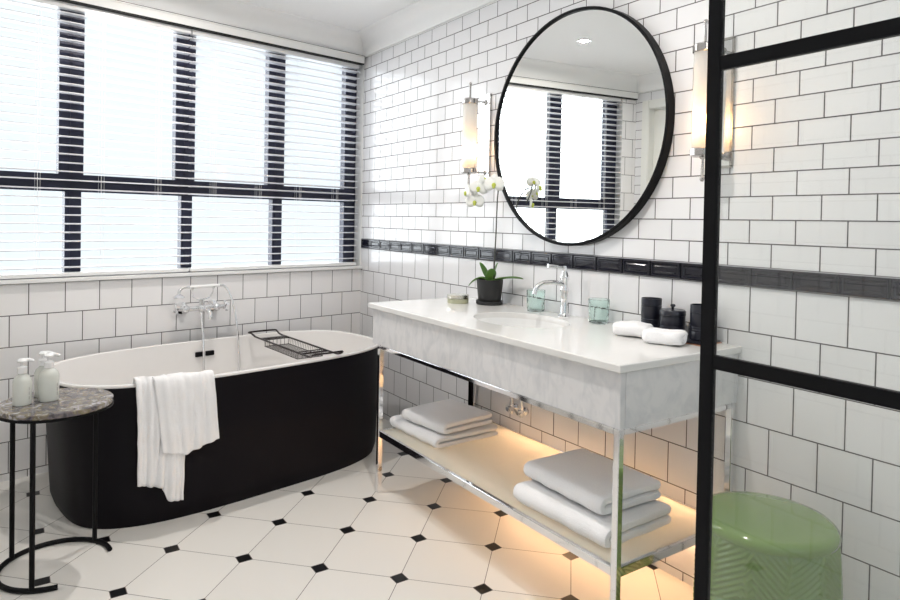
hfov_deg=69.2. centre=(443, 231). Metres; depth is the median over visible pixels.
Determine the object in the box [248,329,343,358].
caddy
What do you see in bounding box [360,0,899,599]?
wall
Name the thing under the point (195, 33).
blind
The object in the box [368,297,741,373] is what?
countertop
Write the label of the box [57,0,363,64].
trim
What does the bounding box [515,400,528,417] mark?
water valve
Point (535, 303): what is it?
glass tumbler
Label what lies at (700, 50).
wall sconce
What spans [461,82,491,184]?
wall sconce
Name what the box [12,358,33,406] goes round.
pump bottle
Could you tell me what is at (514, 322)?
basin
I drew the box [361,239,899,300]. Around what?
trim
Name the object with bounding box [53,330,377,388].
basin
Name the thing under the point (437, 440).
folded towel
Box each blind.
[0,0,191,278]
[188,29,359,271]
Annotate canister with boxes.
[641,297,661,327]
[659,304,685,330]
[689,303,700,340]
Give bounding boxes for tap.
[532,264,569,317]
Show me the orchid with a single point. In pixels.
(489, 288)
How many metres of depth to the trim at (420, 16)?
3.82 m
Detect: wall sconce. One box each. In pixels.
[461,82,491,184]
[690,19,735,181]
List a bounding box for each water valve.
[506,397,518,413]
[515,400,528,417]
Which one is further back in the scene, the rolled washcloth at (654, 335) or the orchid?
the orchid
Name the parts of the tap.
spout, lever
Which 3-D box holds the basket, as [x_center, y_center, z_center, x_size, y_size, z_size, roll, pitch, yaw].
[-0.810,0.625,3.512,0.154,0.040,0.525,0,1,-39]
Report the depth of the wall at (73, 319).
3.52 m
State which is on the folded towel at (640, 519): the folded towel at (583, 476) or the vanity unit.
the folded towel at (583, 476)
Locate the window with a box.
[0,8,356,273]
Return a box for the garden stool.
[693,491,842,599]
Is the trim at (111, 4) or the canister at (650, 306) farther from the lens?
the trim at (111, 4)
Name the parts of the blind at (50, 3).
ladder cord, rail, ladder cord, head rail, ladder cord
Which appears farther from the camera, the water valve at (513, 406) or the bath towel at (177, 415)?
the water valve at (513, 406)
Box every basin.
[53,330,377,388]
[477,318,564,327]
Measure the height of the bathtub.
0.588 m
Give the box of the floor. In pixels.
[0,416,692,599]
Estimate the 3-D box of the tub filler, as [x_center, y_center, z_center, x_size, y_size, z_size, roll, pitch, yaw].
[-1.335,0.664,3.644,0.359,0.740,0.176,0,1,-43]
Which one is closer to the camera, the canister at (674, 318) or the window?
the canister at (674, 318)
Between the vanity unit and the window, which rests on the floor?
the vanity unit
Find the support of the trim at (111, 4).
attached to the wall at (73, 319)
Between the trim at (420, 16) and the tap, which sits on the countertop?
the tap
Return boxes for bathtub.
[46,330,377,528]
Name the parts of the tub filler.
cross handle, spout, cross handle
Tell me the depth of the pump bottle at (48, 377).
2.33 m
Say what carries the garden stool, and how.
on the floor
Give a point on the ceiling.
(356, 15)
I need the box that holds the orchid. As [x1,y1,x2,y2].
[464,173,522,305]
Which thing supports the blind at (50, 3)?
attached to the window
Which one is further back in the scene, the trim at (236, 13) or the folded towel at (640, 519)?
the trim at (236, 13)
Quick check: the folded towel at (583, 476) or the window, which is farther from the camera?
the window
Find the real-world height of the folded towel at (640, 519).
0.067 m
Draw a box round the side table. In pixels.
[0,388,113,593]
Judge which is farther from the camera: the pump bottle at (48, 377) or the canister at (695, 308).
the pump bottle at (48, 377)
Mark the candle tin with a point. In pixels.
(454, 298)
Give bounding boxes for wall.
[0,29,363,481]
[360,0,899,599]
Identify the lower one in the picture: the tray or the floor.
the floor
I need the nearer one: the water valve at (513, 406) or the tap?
the tap
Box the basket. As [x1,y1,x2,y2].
[263,336,327,358]
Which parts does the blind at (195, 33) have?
ladder cord, ladder cord, rail, head rail, ladder cord, ladder cord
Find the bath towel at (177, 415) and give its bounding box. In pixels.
[132,370,218,501]
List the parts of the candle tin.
lid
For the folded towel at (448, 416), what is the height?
0.053 m
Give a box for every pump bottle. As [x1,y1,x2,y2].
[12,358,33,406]
[38,353,59,401]
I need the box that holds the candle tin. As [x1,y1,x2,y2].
[447,293,468,303]
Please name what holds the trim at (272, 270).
attached to the wall at (73, 319)
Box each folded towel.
[390,415,497,447]
[402,399,491,434]
[513,479,671,547]
[524,448,660,514]
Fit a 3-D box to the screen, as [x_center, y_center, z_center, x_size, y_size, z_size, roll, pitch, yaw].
[0.896,0.135,0.478,0.012,2.300,1.588,0,1,-34]
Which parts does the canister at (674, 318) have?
lid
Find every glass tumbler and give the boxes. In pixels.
[526,289,545,311]
[588,298,609,324]
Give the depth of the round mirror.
2.70 m
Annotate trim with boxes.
[0,265,361,284]
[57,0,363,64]
[73,0,364,62]
[120,0,362,54]
[358,0,495,56]
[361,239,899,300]
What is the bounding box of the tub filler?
[173,284,239,370]
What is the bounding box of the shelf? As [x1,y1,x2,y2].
[383,422,695,563]
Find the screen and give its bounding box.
[694,0,899,599]
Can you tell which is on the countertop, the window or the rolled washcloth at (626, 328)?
the rolled washcloth at (626, 328)
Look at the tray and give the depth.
2.17 m
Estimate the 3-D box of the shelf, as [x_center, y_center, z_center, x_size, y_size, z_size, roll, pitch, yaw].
[0.325,0.956,2.611,0.530,0.012,1.406,0,1,-34]
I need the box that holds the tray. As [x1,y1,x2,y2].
[685,335,721,345]
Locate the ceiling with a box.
[238,0,416,30]
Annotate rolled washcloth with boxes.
[613,321,653,337]
[643,326,686,345]
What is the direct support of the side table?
on the floor
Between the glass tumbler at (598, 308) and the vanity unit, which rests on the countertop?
the glass tumbler at (598, 308)
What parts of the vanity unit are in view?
leg, leg, rail, rail, leg, leg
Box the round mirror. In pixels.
[494,6,674,245]
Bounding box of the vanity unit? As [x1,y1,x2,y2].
[368,297,741,599]

